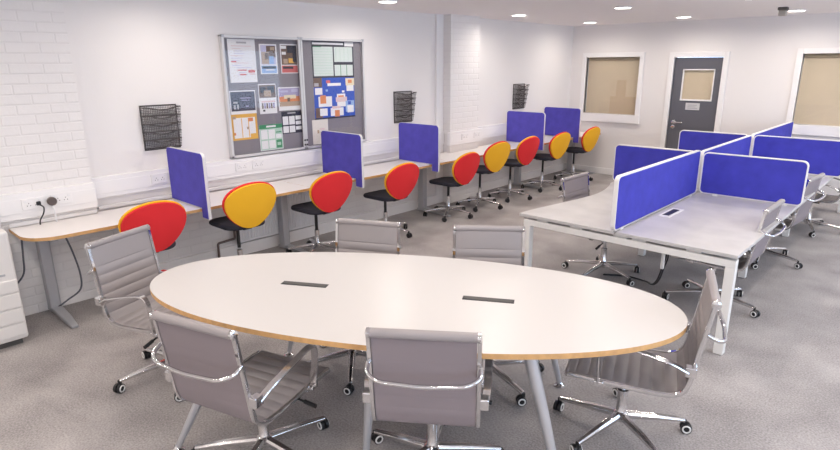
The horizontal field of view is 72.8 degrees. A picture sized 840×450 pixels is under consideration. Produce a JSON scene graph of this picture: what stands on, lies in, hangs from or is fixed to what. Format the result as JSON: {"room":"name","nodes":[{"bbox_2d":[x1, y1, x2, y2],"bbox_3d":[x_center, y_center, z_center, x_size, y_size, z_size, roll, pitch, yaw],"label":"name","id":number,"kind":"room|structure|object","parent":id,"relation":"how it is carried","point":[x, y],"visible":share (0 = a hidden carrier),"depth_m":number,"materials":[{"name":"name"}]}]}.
{"room":"open-plan office","nodes":[
{"label":"open-plan office","id":0,"kind":"room"},
{"bbox_2d":[62,0,573,211],"bbox_3d":[-1.500,-1.075,6.219,0.150,2.570,12.650,14,21,41],"label":"wall","id":1,"kind":"structure","parent":0,"point":[127,55],"depth_m":5.52,"materials":[{"name":"white paint"}]},
{"bbox_2d":[21,197,44,210],"bbox_3d":[-3.002,-0.165,4.416,0.014,0.086,0.146,14,21,41],"label":"wall socket","id":2,"kind":"object","parent":1,"relation":"attached to","point":[27,204],"visible":0.9,"depth_m":4.41,"materials":[{"name":"white plastic"}]},
{"bbox_2d":[36,201,44,224],"bbox_3d":[-2.951,-0.095,4.450,0.062,0.183,0.040,-3,16,-9],"label":"plug","id":3,"kind":"object","parent":2,"relation":"in","point":[37,202],"visible":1,"depth_m":4.43,"materials":[{"name":"black plastic"}]},
{"bbox_2d":[0,182,97,222],"bbox_3d":[-2.952,-0.186,4.518,0.056,0.203,0.700,14,21,41],"label":"trim","id":4,"kind":"structure","parent":1,"relation":"attached to","point":[84,196],"depth_m":4.49,"materials":[{"name":"white plastic"}]},
{"bbox_2d":[0,0,100,315],"bbox_3d":[-3.718,-0.366,3.741,0.110,2.570,2.755,14,21,41],"label":"wall","id":5,"kind":"structure","parent":1,"relation":"attached to","point":[42,140],"depth_m":4.42,"materials":[{"name":"brick"}]},
{"bbox_2d":[50,192,72,204],"bbox_3d":[-2.865,-0.212,4.555,0.014,0.086,0.146,14,21,41],"label":"wall socket","id":6,"kind":"object","parent":1,"relation":"attached to","point":[66,197],"visible":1,"depth_m":4.56,"materials":[{"name":"white plastic"}]},
{"bbox_2d":[47,197,57,221],"bbox_3d":[-2.899,-0.122,4.506,0.041,0.201,0.068,14,21,41],"label":"power adapter","id":7,"kind":"object","parent":6,"relation":"in","point":[52,201],"visible":1,"depth_m":4.49,"materials":[{"name":"grey plastic"}]},
{"bbox_2d":[151,173,167,183],"bbox_3d":[-2.381,-0.427,5.204,0.014,0.086,0.146,14,21,41],"label":"wall socket","id":8,"kind":"object","parent":1,"relation":"attached to","point":[161,177],"visible":1,"depth_m":5.20,"materials":[{"name":"white plastic"}]},
{"bbox_2d":[139,104,181,150],"bbox_3d":[-2.330,-0.884,5.158,0.096,0.400,0.336,14,21,41],"label":"rack","id":9,"kind":"object","parent":1,"relation":"attached to","point":[155,115],"visible":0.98,"depth_m":5.15,"materials":[{"name":"black metal"}]},
{"bbox_2d":[8,156,398,227],"bbox_3d":[-1.425,-0.527,6.246,0.122,0.030,5.210,14,21,41],"label":"trim","id":10,"kind":"structure","parent":1,"relation":"attached to","point":[392,158],"depth_m":5.20,"materials":[{"name":"white plastic"}]},
{"bbox_2d":[235,161,248,170],"bbox_3d":[-1.809,-0.596,5.795,0.014,0.086,0.146,14,21,41],"label":"wall socket","id":11,"kind":"object","parent":1,"relation":"attached to","point":[240,166],"visible":1,"depth_m":5.79,"materials":[{"name":"white plastic"}]},
{"bbox_2d":[252,159,264,168],"bbox_3d":[-1.680,-0.634,5.929,0.014,0.086,0.146,14,21,41],"label":"wall socket","id":12,"kind":"object","parent":1,"relation":"attached to","point":[256,164],"visible":1,"depth_m":5.92,"materials":[{"name":"white plastic"}]},
{"bbox_2d":[91,132,443,198],"bbox_3d":[-1.236,-0.769,6.441,0.056,0.178,4.580,14,21,41],"label":"trim","id":13,"kind":"structure","parent":1,"relation":"attached to","point":[139,181],"depth_m":5.74,"materials":[{"name":"white plastic"}]},
{"bbox_2d":[100,167,434,262],"bbox_3d":[-1.298,-0.201,6.561,0.012,0.700,4.445,14,21,41],"label":"wall","id":14,"kind":"structure","parent":1,"relation":"attached to","point":[197,236],"depth_m":5.79,"materials":[{"name":"paint"}]},
{"bbox_2d":[239,191,319,242],"bbox_3d":[-1.552,-0.125,6.221,0.114,0.420,1.040,14,21,41],"label":"radiator","id":15,"kind":"object","parent":1,"relation":"attached to","point":[297,220],"visible":0.51,"depth_m":6.23,"materials":[{"name":"white metal"}]},
{"bbox_2d":[217,231,235,257],"bbox_3d":[-1.969,0.168,5.816,0.050,0.400,0.227,14,21,41],"label":"pipe","id":16,"kind":"object","parent":15,"relation":"attached to","point":[234,232],"visible":0.6,"depth_m":5.78,"materials":[{"name":"grey"}]},
{"bbox_2d":[218,34,366,158],"bbox_3d":[-1.285,-1.421,6.195,0.068,1.186,1.800,14,21,41],"label":"noticeboard","id":17,"kind":"object","parent":1,"relation":"attached to","point":[356,124],"visible":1,"depth_m":6.12,"materials":[{"name":"grey fabric"}]},
{"bbox_2d":[227,39,257,82],"bbox_3d":[-1.756,-1.625,5.641,0.004,0.413,0.300,14,21,41],"label":"notice sheet","id":18,"kind":"object","parent":17,"relation":"attached to","point":[241,52],"visible":1,"depth_m":5.64,"materials":[{"name":"white paper"}]},
{"bbox_2d":[229,90,256,114],"bbox_3d":[-1.777,-1.233,5.726,0.003,0.233,0.287,14,21,41],"label":"flyer","id":19,"kind":"object","parent":17,"relation":"attached to","point":[243,101],"visible":1,"depth_m":5.72,"materials":[{"name":"white paper"}]},
{"bbox_2d":[231,113,258,140],"bbox_3d":[-1.780,-0.997,5.788,0.003,0.259,0.292,14,21,41],"label":"sheet","id":20,"kind":"object","parent":17,"relation":"attached to","point":[244,126],"visible":1,"depth_m":5.79,"materials":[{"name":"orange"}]},
{"bbox_2d":[258,84,276,113],"bbox_3d":[-1.582,-1.312,5.922,0.003,0.303,0.207,14,21,41],"label":"flyer","id":21,"kind":"object","parent":17,"relation":"attached to","point":[267,92],"visible":1,"depth_m":5.92,"materials":[{"name":"white paper"}]},
{"bbox_2d":[259,44,277,73],"bbox_3d":[-1.554,-1.702,5.846,0.003,0.296,0.205,14,21,41],"label":"flyer","id":22,"kind":"object","parent":17,"relation":"attached to","point":[267,52],"visible":1,"depth_m":5.84,"materials":[{"name":"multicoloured paper"}]},
{"bbox_2d":[259,123,283,150],"bbox_3d":[-1.573,-0.931,6.037,0.003,0.268,0.280,14,21,41],"label":"sheet","id":23,"kind":"object","parent":17,"relation":"attached to","point":[271,135],"visible":1,"depth_m":6.03,"materials":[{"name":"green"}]},
{"bbox_2d":[280,44,298,73],"bbox_3d":[-1.383,-1.757,6.023,0.003,0.297,0.214,14,21,41],"label":"flyer","id":24,"kind":"object","parent":17,"relation":"attached to","point":[288,52],"visible":1,"depth_m":6.02,"materials":[{"name":"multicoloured paper"}]},
{"bbox_2d":[278,87,300,110],"bbox_3d":[-1.400,-1.356,6.114,0.002,0.243,0.278,14,21,41],"label":"flyer","id":25,"kind":"object","parent":17,"relation":"attached to","point":[288,97],"visible":1,"depth_m":6.11,"materials":[{"name":"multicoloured paper"}]},
{"bbox_2d":[281,110,302,133],"bbox_3d":[-1.390,-1.117,6.190,0.003,0.236,0.260,14,21,41],"label":"sheet","id":26,"kind":"object","parent":17,"relation":"attached to","point":[291,120],"visible":1,"depth_m":6.19,"materials":[{"name":"white paper"}]},
{"bbox_2d":[312,119,327,144],"bbox_3d":[-1.133,-1.063,6.492,0.002,0.275,0.220,14,21,41],"label":"leaflet","id":27,"kind":"object","parent":17,"relation":"in","point":[320,125],"visible":0.7,"depth_m":6.47,"materials":[{"name":"white paper"}]},
{"bbox_2d":[311,41,353,77],"bbox_3d":[-0.979,-1.868,6.441,0.005,0.390,0.597,14,21,41],"label":"poster","id":28,"kind":"object","parent":17,"relation":"attached to","point":[329,59],"visible":1,"depth_m":6.43,"materials":[{"name":"white paper"}]},
{"bbox_2d":[313,77,354,119],"bbox_3d":[-0.978,-1.461,6.554,0.005,0.455,0.590,14,21,41],"label":"poster","id":29,"kind":"object","parent":17,"relation":"attached to","point":[333,97],"visible":1,"depth_m":6.54,"materials":[{"name":"blue paper"}]},
{"bbox_2d":[159,162,566,269],"bbox_3d":[0.007,-0.307,7.963,0.045,0.130,8.150,14,21,41],"label":"baseboard","id":30,"kind":"structure","parent":1,"relation":"attached to","point":[251,246],"depth_m":6.72,"materials":[{"name":"white"}]},
{"bbox_2d":[393,91,416,122],"bbox_3d":[-0.189,-1.526,7.371,0.096,0.400,0.336,14,21,41],"label":"rack","id":31,"kind":"object","parent":1,"relation":"attached to","point":[400,94],"visible":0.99,"depth_m":7.36,"materials":[{"name":"black metal"}]},
{"bbox_2d":[435,14,443,202],"bbox_3d":[0.266,-1.562,7.915,0.035,2.570,0.140,14,21,41],"label":"trim","id":32,"kind":"structure","parent":1,"relation":"attached to","point":[439,18],"depth_m":7.78,"materials":[{"name":"white paint"}]},
{"bbox_2d":[443,14,479,202],"bbox_3d":[0.577,-1.629,8.149,0.160,2.570,0.640,14,21,41],"label":"pillar","id":33,"kind":"structure","parent":1,"relation":"attached to","point":[461,32],"depth_m":7.96,"materials":[{"name":"paint"}]},
{"bbox_2d":[447,128,482,145],"bbox_3d":[0.655,-1.267,8.170,0.056,0.180,0.750,14,21,41],"label":"trim","id":34,"kind":"structure","parent":1,"relation":"attached to","point":[453,138],"depth_m":8.07,"materials":[{"name":"white plastic"}]},
{"bbox_2d":[462,133,468,139],"bbox_3d":[0.643,-1.259,8.106,0.014,0.086,0.146,14,21,41],"label":"wall socket","id":35,"kind":"object","parent":1,"relation":"attached to","point":[464,136],"visible":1,"depth_m":8.10,"materials":[{"name":"white plastic"}]},
{"bbox_2d":[474,131,479,137],"bbox_3d":[0.833,-1.316,8.303,0.014,0.086,0.146,14,21,41],"label":"wall socket","id":36,"kind":"object","parent":1,"relation":"attached to","point":[476,134],"visible":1,"depth_m":8.29,"materials":[{"name":"white plastic"}]},
{"bbox_2d":[478,123,506,137],"bbox_3d":[1.787,-1.666,9.568,0.056,0.180,2.920,14,21,41],"label":"trim","id":37,"kind":"structure","parent":1,"relation":"attached to","point":[493,130],"depth_m":8.88,"materials":[{"name":"white plastic"}]},
{"bbox_2d":[512,83,529,108],"bbox_3d":[1.642,-2.090,9.259,0.096,0.400,0.336,14,21,41],"label":"rack","id":38,"kind":"object","parent":1,"relation":"attached to","point":[517,90],"visible":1,"depth_m":9.25,"materials":[{"name":"black metal"}]},
{"bbox_2d":[477,144,566,183],"bbox_3d":[1.757,-1.107,9.721,0.012,0.700,2.970,14,21,41],"label":"trim","id":39,"kind":"structure","parent":1,"relation":"attached to","point":[535,164],"depth_m":9.76,"materials":[{"name":"paint"}]},
{"bbox_2d":[0,169,839,449],"bbox_3d":[1.931,0.913,4.005,8.800,0.100,13.400,14,21,41],"label":"floor","id":40,"kind":"structure","parent":0,"point":[775,384],"depth_m":3.58,"materials":[{"name":"carpet"}]},
{"bbox_2d":[0,222,28,348],"bbox_3d":[-3.228,0.435,3.937,0.540,0.915,0.655,14,21,41],"label":"photocopier","id":41,"kind":"object","parent":40,"relation":"on","point":[13,326],"visible":1,"depth_m":3.97,"materials":[{"name":"white plastic"}]},
{"bbox_2d":[0,279,18,294],"bbox_3d":[-3.042,0.484,3.769,0.030,0.090,0.643,14,21,41],"label":"drawer","id":42,"kind":"object","parent":41,"relation":"on","point":[7,286],"depth_m":3.95,"materials":[{"name":"grey"}]},
{"bbox_2d":[0,292,21,311],"bbox_3d":[-3.041,0.587,3.798,0.030,0.105,0.643,14,21,41],"label":"drawer","id":43,"kind":"object","parent":41,"relation":"on","point":[9,301],"depth_m":3.97,"materials":[{"name":"grey"}]},
{"bbox_2d":[0,307,24,326],"bbox_3d":[-3.040,0.696,3.829,0.030,0.100,0.643,14,21,41],"label":"drawer","id":44,"kind":"object","parent":41,"relation":"on","point":[12,316],"depth_m":4.00,"materials":[{"name":"grey"}]},
{"bbox_2d":[0,322,27,340],"bbox_3d":[-3.040,0.797,3.857,0.030,0.090,0.643,14,21,41],"label":"paper tray","id":45,"kind":"object","parent":41,"relation":"on","point":[11,331],"depth_m":4.02,"materials":[{"name":"grey"}]},
{"bbox_2d":[84,224,196,401],"bbox_3d":[-1.607,0.513,3.632,0.805,0.911,0.696,3,16,13],"label":"office chair","id":46,"kind":"object","parent":40,"relation":"on","point":[123,265],"visible":0.59,"depth_m":3.57,"materials":[{"name":"grey leather"}]},
{"bbox_2d":[118,200,186,252],"bbox_3d":[-2.224,0.206,4.684,0.713,0.941,0.660,15,22,43],"label":"swivel chair","id":47,"kind":"object","parent":40,"relation":"on","point":[166,219],"visible":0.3,"depth_m":4.38,"materials":[{"name":"red plastic"}]},
{"bbox_2d":[9,181,309,328],"bbox_3d":[-2.137,0.173,5.186,0.592,0.729,2.475,14,21,41],"label":"desk","id":48,"kind":"object","parent":40,"relation":"on","point":[42,234],"visible":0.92,"depth_m":4.57,"materials":[{"name":"white laminate"}]},
{"bbox_2d":[18,238,82,305],"bbox_3d":[-2.965,0.378,4.497,0.498,0.651,0.101,-6,17,-19],"label":"hanging cable","id":49,"kind":"object","parent":48,"relation":"hanging from","point":[22,248],"visible":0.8,"depth_m":4.51,"materials":[{"name":"grey plastic"}]},
{"bbox_2d":[166,147,211,219],"bbox_3d":[-2.043,-0.385,5.062,0.682,0.572,0.067,14,21,41],"label":"screen","id":50,"kind":"object","parent":48,"relation":"attached to","point":[187,168],"visible":1,"depth_m":4.97,"materials":[{"name":"blue fabric"}]},
{"bbox_2d":[149,310,329,449],"bbox_3d":[-0.781,0.760,2.738,0.703,0.911,0.813,10,19,33],"label":"office chair","id":51,"kind":"object","parent":40,"relation":"on","point":[205,366],"visible":1,"depth_m":2.51,"materials":[{"name":"grey leather"}]},
{"bbox_2d":[209,181,275,255],"bbox_3d":[-1.652,0.027,5.273,0.713,0.961,0.660,15,22,43],"label":"swivel chair","id":52,"kind":"object","parent":40,"relation":"on","point":[246,206],"visible":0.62,"depth_m":4.98,"materials":[{"name":"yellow plastic"}]},
{"bbox_2d":[286,171,351,252],"bbox_3d":[-1.042,-0.139,5.908,0.713,0.931,0.660,14,21,42],"label":"swivel chair","id":53,"kind":"object","parent":40,"relation":"on","point":[328,192],"visible":0.79,"depth_m":5.65,"materials":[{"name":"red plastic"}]},
{"bbox_2d":[306,218,402,395],"bbox_3d":[-0.407,0.488,3.697,0.696,0.911,0.796,3,16,12],"label":"office chair","id":54,"kind":"object","parent":40,"relation":"on","point":[352,235],"visible":0.21,"depth_m":3.86,"materials":[{"name":"silver metal"}]},
{"bbox_2d":[280,160,450,216],"bbox_3d":[-0.542,-0.299,6.837,0.592,0.729,2.208,14,21,41],"label":"desk","id":55,"kind":"object","parent":40,"relation":"on","point":[381,169],"visible":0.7,"depth_m":7.04,"materials":[{"name":"white laminate"}]},
{"bbox_2d":[321,130,363,187],"bbox_3d":[-0.849,-0.739,6.298,0.682,0.572,0.067,14,21,41],"label":"screen","id":56,"kind":"object","parent":55,"relation":"attached to","point":[341,151],"visible":0.98,"depth_m":6.22,"materials":[{"name":"blue fabric"}]},
{"bbox_2d":[399,122,439,171],"bbox_3d":[-0.005,-0.989,7.171,0.682,0.572,0.067,14,21,41],"label":"screen","id":57,"kind":"object","parent":55,"relation":"attached to","point":[420,143],"visible":1,"depth_m":7.10,"materials":[{"name":"blue fabric"}]},
{"bbox_2d":[363,162,418,237],"bbox_3d":[-0.365,-0.321,6.614,0.713,0.891,0.660,14,21,42],"label":"swivel chair","id":58,"kind":"object","parent":40,"relation":"on","point":[399,182],"visible":0.72,"depth_m":6.35,"materials":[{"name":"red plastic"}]},
{"bbox_2d":[150,252,687,449],"bbox_3d":[-0.119,0.718,3.184,2.904,0.743,1.240,3,16,12],"label":"meeting table","id":59,"kind":"object","parent":40,"relation":"on","point":[530,315],"visible":0.8,"depth_m":2.93,"materials":[{"name":"grey laminate"}]},
{"bbox_2d":[362,327,503,449],"bbox_3d":[0.074,0.768,2.688,0.718,0.910,0.804,2,16,7],"label":"office chair","id":60,"kind":"object","parent":40,"relation":"on","point":[436,379],"visible":0.98,"depth_m":2.35,"materials":[{"name":"grey leather"}]},
{"bbox_2d":[423,152,479,221],"bbox_3d":[0.411,-0.546,7.419,0.713,0.881,0.660,14,21,41],"label":"swivel chair","id":61,"kind":"object","parent":40,"relation":"on","point":[465,167],"visible":0.98,"depth_m":7.20,"materials":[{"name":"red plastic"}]},
{"bbox_2d":[456,141,510,211],"bbox_3d":[0.873,-0.716,7.886,0.660,0.951,0.713,-14,21,-41],"label":"swivel chair","id":62,"kind":"object","parent":40,"relation":"on","point":[496,155],"visible":0.94,"depth_m":7.63,"materials":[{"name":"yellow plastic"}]},
{"bbox_2d":[440,141,545,188],"bbox_3d":[1.000,-0.756,8.432,0.592,0.729,2.318,14,21,41],"label":"desk","id":63,"kind":"object","parent":40,"relation":"on","point":[480,150],"visible":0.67,"depth_m":8.42,"materials":[{"name":"white laminate"}]},
{"bbox_2d":[506,111,545,150],"bbox_3d":[1.649,-1.479,8.882,0.682,0.572,0.067,14,21,41],"label":"screen","id":64,"kind":"object","parent":63,"relation":"attached to","point":[521,125],"visible":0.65,"depth_m":8.83,"materials":[{"name":"blue fabric"}]},
{"bbox_2d":[452,225,543,405],"bbox_3d":[0.429,0.521,3.564,0.763,0.911,0.768,1,16,5],"label":"office chair","id":65,"kind":"object","parent":40,"relation":"on","point":[489,243],"visible":0.24,"depth_m":3.72,"materials":[{"name":"grey leather"}]},
{"bbox_2d":[487,136,539,202],"bbox_3d":[1.377,-0.866,8.408,0.713,0.951,0.660,15,22,43],"label":"swivel chair","id":66,"kind":"object","parent":40,"relation":"on","point":[526,150],"visible":0.94,"depth_m":8.16,"materials":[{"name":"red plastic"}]},
{"bbox_2d":[521,132,570,192],"bbox_3d":[1.997,-1.039,9.050,0.660,0.931,0.713,-14,21,-41],"label":"swivel chair","id":67,"kind":"object","parent":40,"relation":"on","point":[558,145],"visible":0.94,"depth_m":8.81,"materials":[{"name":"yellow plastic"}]},
{"bbox_2d":[544,132,600,173],"bbox_3d":[2.406,-1.169,9.872,0.613,0.729,1.788,14,21,41],"label":"desk","id":68,"kind":"object","parent":40,"relation":"on","point":[547,139],"visible":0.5,"depth_m":10.50,"materials":[{"name":"white laminate"}]},
{"bbox_2d":[544,107,580,142],"bbox_3d":[2.412,-1.705,9.671,0.682,0.572,0.067,14,21,41],"label":"screen","id":69,"kind":"object","parent":68,"relation":"attached to","point":[558,120],"visible":0.86,"depth_m":9.60,"materials":[{"name":"blue fabric"}]},
{"bbox_2d":[554,126,600,180],"bbox_3d":[2.684,-1.243,9.762,0.660,0.931,0.713,-15,21,-42],"label":"swivel chair","id":70,"kind":"object","parent":40,"relation":"on","point":[589,139],"visible":0.84,"depth_m":9.51,"materials":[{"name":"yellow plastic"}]},
{"bbox_2d":[557,172,639,286],"bbox_3d":[1.682,0.026,5.300,0.790,0.910,0.718,15,22,43],"label":"office chair","id":71,"kind":"object","parent":40,"relation":"on","point":[576,186],"visible":0.43,"depth_m":5.37,"materials":[{"name":"silver metal"}]},
{"bbox_2d":[524,217,738,354],"bbox_3d":[1.490,0.402,4.348,1.620,0.705,0.080,14,21,41],"label":"trestle","id":72,"kind":"object","parent":40,"relation":"on","point":[731,265],"visible":0.7,"depth_m":3.99,"materials":[{"name":"white metal"}]},
{"bbox_2d":[520,182,694,234],"bbox_3d":[1.730,-0.160,5.112,0.825,0.090,1.754,14,21,41],"label":"desk","id":73,"kind":"object","parent":72,"relation":"on","point":[593,212],"visible":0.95,"depth_m":4.75,"materials":[{"name":"grey laminate"}]},
{"bbox_2d":[612,144,691,179],"bbox_3d":[2.318,-0.575,5.674,0.800,0.398,0.032,14,21,41],"label":"screen","id":74,"kind":"object","parent":73,"relation":"attached to","point":[627,158],"visible":0.37,"depth_m":5.75,"materials":[{"name":"blue fabric"}]},
{"bbox_2d":[615,193,796,258],"bbox_3d":[2.342,-0.012,4.563,0.825,0.095,1.754,14,21,41],"label":"desk","id":75,"kind":"object","parent":72,"relation":"on","point":[708,224],"visible":0.98,"depth_m":4.35,"materials":[{"name":"grey laminate"}]},
{"bbox_2d":[610,150,700,230],"bbox_3d":[2.007,-0.322,4.741,0.032,0.420,1.770,14,21,41],"label":"screen","id":76,"kind":"object","parent":75,"relation":"on","point":[639,193],"visible":1,"depth_m":4.58,"materials":[{"name":"blue fabric"}]},
{"bbox_2d":[699,152,808,205],"bbox_3d":[2.961,-0.417,5.098,0.835,0.398,0.032,14,21,41],"label":"screen","id":77,"kind":"object","parent":75,"relation":"attached to","point":[767,179],"visible":0.99,"depth_m":5.07,"materials":[{"name":"blue fabric"}]},
{"bbox_2d":[603,253,668,284],"bbox_3d":[1.929,0.285,4.797,0.335,0.678,1.073,-1,16,-4],"label":"cable loop","id":78,"kind":"object","parent":40,"relation":"on","point":[664,257],"visible":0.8,"depth_m":4.45,"materials":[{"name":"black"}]},
{"bbox_2d":[553,268,727,449],"bbox_3d":[1.123,0.677,2.995,0.814,0.911,0.717,6,17,22],"label":"office chair","id":79,"kind":"object","parent":40,"relation":"on","point":[653,372],"visible":0.83,"depth_m":2.88,"materials":[{"name":"grey leather"}]},
{"bbox_2d":[638,248,750,277],"bbox_3d":[2.662,0.060,5.538,1.010,0.705,0.080,14,21,41],"label":"trestle","id":80,"kind":"object","parent":40,"relation":"on","point":[641,252],"visible":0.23,"depth_m":5.30,"materials":[{"name":"white metal"}]},
{"bbox_2d":[698,175,831,208],"bbox_3d":[3.541,-0.368,5.804,0.825,0.095,1.759,14,21,41],"label":"desk","id":81,"kind":"object","parent":80,"relation":"on","point":[825,180],"visible":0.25,"depth_m":5.38,"materials":[{"name":"grey laminate"}]},
{"bbox_2d":[697,135,751,190],"bbox_3d":[3.234,-0.675,6.013,0.032,0.398,1.695,14,21,41],"label":"screen","id":82,"kind":"object","parent":81,"relation":"on","point":[740,146],"visible":0.48,"depth_m":6.06,"materials":[{"name":"blue fabric"}]},
{"bbox_2d":[751,135,839,176],"bbox_3d":[4.179,-0.769,6.326,0.880,0.398,0.032,14,21,41],"label":"screen","id":83,"kind":"object","parent":81,"relation":"attached to","point":[822,155],"visible":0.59,"depth_m":6.25,"materials":[{"name":"blue fabric"}]},
{"bbox_3d":[2.930,-0.515,6.353,0.825,0.090,1.759,14,21,41],"label":"desk","id":84,"kind":"object","parent":80,"relation":"on","visible":0},
{"bbox_2d":[678,130,746,150],"bbox_3d":[3.531,-0.928,6.907,0.770,0.398,0.032,14,21,41],"label":"screen","id":85,"kind":"object","parent":84,"relation":"on","point":[692,140],"visible":0.41,"depth_m":6.95,"materials":[{"name":"blue fabric"}]},
{"bbox_2d":[661,198,786,317],"bbox_3d":[2.437,0.225,4.576,0.742,0.911,0.753,-14,21,-41],"label":"office chair","id":86,"kind":"object","parent":40,"relation":"on","point":[770,214],"visible":0.6,"depth_m":4.44,"materials":[{"name":"silver metal"}]},
{"bbox_2d":[782,216,791,236],"bbox_3d":[3.863,-0.296,6.781,1.010,0.705,0.080,14,21,41],"label":"trestle","id":87,"kind":"object","parent":40,"relation":"on","point":[785,233],"visible":0.13,"depth_m":6.52,"materials":[{"name":"white metal"}]},
{"bbox_2d":[751,173,825,268],"bbox_3d":[3.487,-0.078,5.632,0.743,0.911,0.750,-13,20,-37],"label":"office chair","id":88,"kind":"object","parent":40,"relation":"on","point":[801,213],"visible":0.6,"depth_m":5.45,"materials":[{"name":"silver metal"}]},
{"bbox_2d":[792,177,839,237],"bbox_3d":[4.670,-0.378,6.675,0.763,0.910,0.740,15,22,43],"label":"office chair","id":89,"kind":"object","parent":40,"relation":"on","point":[828,199],"visible":0.47,"depth_m":6.65,"materials":[{"name":"silver metal"}]},
{"bbox_3d":[5.013,-0.642,7.992,1.620,0.705,0.080,14,21,41],"label":"trestle","id":90,"kind":"object","parent":40,"relation":"on","visible":0},
{"bbox_3d":[4.743,-0.724,7.048,0.825,0.095,1.759,14,21,41],"label":"desk","id":91,"kind":"object","parent":90,"relation":"on","visible":0},
{"bbox_2d":[749,121,793,155],"bbox_3d":[4.584,-1.075,7.409,0.032,0.398,2.130,14,21,41],"label":"screen","id":92,"kind":"object","parent":91,"relation":"on","point":[784,130],"visible":0.41,"depth_m":7.50,"materials":[{"name":"blue fabric"}]},
{"bbox_2d":[282,0,839,25],"bbox_3d":[1.660,-1.581,3.018,8.800,0.100,12.650,14,21,41],"label":"ceiling","id":93,"kind":"structure","parent":0,"point":[554,12],"depth_m":6.88,"materials":[{"name":"white paint"}]},
{"bbox_2d":[377,0,397,2],"bbox_3d":[-0.336,-2.336,5.960,0.220,0.015,0.220,14,21,41],"label":"recessed light","id":94,"kind":"object","parent":93,"relation":"in","point":[379,1],"visible":1,"depth_m":5.89,"materials":[{"name":"white plastic"}]},
{"bbox_2d":[511,14,526,15],"bbox_3d":[1.338,-2.833,7.693,0.220,0.015,0.220,14,21,41],"label":"recessed light","id":95,"kind":"object","parent":93,"relation":"in","point":[512,14],"visible":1,"depth_m":7.64,"materials":[{"name":"white"}]},
{"bbox_2d":[613,6,631,8],"bbox_3d":[2.400,-2.571,6.741,0.220,0.015,0.220,14,21,41],"label":"recessed light","id":96,"kind":"object","parent":93,"relation":"in","point":[618,7],"visible":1,"depth_m":6.67,"materials":[{"name":"white"}]},
{"bbox_2d":[675,16,691,17],"bbox_3d":[3.782,-2.981,8.171,0.220,0.015,0.220,14,21,41],"label":"recessed light","id":97,"kind":"object","parent":93,"relation":"in","point":[677,16],"visible":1,"depth_m":8.13,"materials":[{"name":"white plastic"}]},
{"bbox_2d":[778,7,788,15],"bbox_3d":[4.384,-2.578,6.881,0.100,0.100,0.100,14,21,41],"label":"ceiling sensor","id":98,"kind":"object","parent":93,"relation":"attached to","point":[782,10],"visible":1,"depth_m":6.85,"materials":[{"name":"grey plastic"}]},
{"bbox_2d":[787,9,806,11],"bbox_3d":[4.801,-2.731,7.258,0.220,0.015,0.220,14,21,41],"label":"recessed light","id":99,"kind":"object","parent":93,"relation":"in","point":[796,10],"visible":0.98,"depth_m":7.18,"materials":[{"name":"white plastic"}]},
{"bbox_2d":[566,12,839,194],"bbox_3d":[5.912,-1.554,7.770,8.500,2.570,0.120,14,21,41],"label":"wall","id":100,"kind":"structure","parent":0,"point":[763,54],"depth_m":8.70,"materials":[{"name":"white paint"}]},
{"bbox_2d":[579,52,645,123],"bbox_3d":[3.364,-2.416,9.976,1.160,1.205,0.195,14,21,41],"label":"window","id":101,"kind":"structure","parent":100,"relation":"in","point":[615,80],"depth_m":9.97,"materials":[{"name":"white glass"}]},
{"bbox_2d":[586,57,639,112],"bbox_3d":[3.387,-2.445,9.995,0.960,0.960,0.005,14,21,41],"label":"roller blind","id":102,"kind":"object","parent":101,"relation":"attached to","point":[612,81],"depth_m":9.99,"materials":[{"name":"beige fabric"}]},
{"bbox_2d":[666,57,723,148],"bbox_3d":[4.357,-1.649,9.158,0.717,2.007,0.112,14,21,41],"label":"door","id":103,"kind":"structure","parent":100,"relation":"in","point":[696,80],"depth_m":9.07,"materials":[{"name":"grey wood"}]},
{"bbox_2d":[681,70,713,99],"bbox_3d":[4.403,-2.222,9.019,0.480,0.478,0.004,14,21,41],"label":"blind","id":104,"kind":"object","parent":103,"relation":"attached to","point":[695,84],"depth_m":9.02,"materials":[{"name":"beige fabric"}]},
{"bbox_2d":[660,51,730,147],"bbox_3d":[4.382,-1.694,9.174,0.885,2.097,0.130,14,21,41],"label":"trim","id":105,"kind":"structure","parent":100,"relation":"attached to","point":[726,54],"depth_m":8.90,"materials":[{"name":"white"}]},
{"bbox_2d":[575,164,838,203],"bbox_3d":[5.890,-0.351,8.037,8.450,0.110,0.020,14,21,41],"label":"baseboard","id":106,"kind":"structure","parent":100,"relation":"attached to","point":[599,170],"depth_m":10.39,"materials":[{"name":"white"}]},
{"bbox_2d":[786,47,839,136],"bbox_3d":[5.876,-1.803,7.723,1.480,1.215,0.195,14,21,41],"label":"window","id":107,"kind":"structure","parent":100,"relation":"in","point":[818,100],"depth_m":8.00,"materials":[{"name":"white"}]},
{"bbox_2d":[794,53,839,125],"bbox_3d":[5.900,-1.831,7.742,1.280,0.970,0.005,14,21,41],"label":"roller blind","id":108,"kind":"object","parent":107,"relation":"attached to","point":[818,100],"depth_m":8.00,"materials":[{"name":"beige fabric"}]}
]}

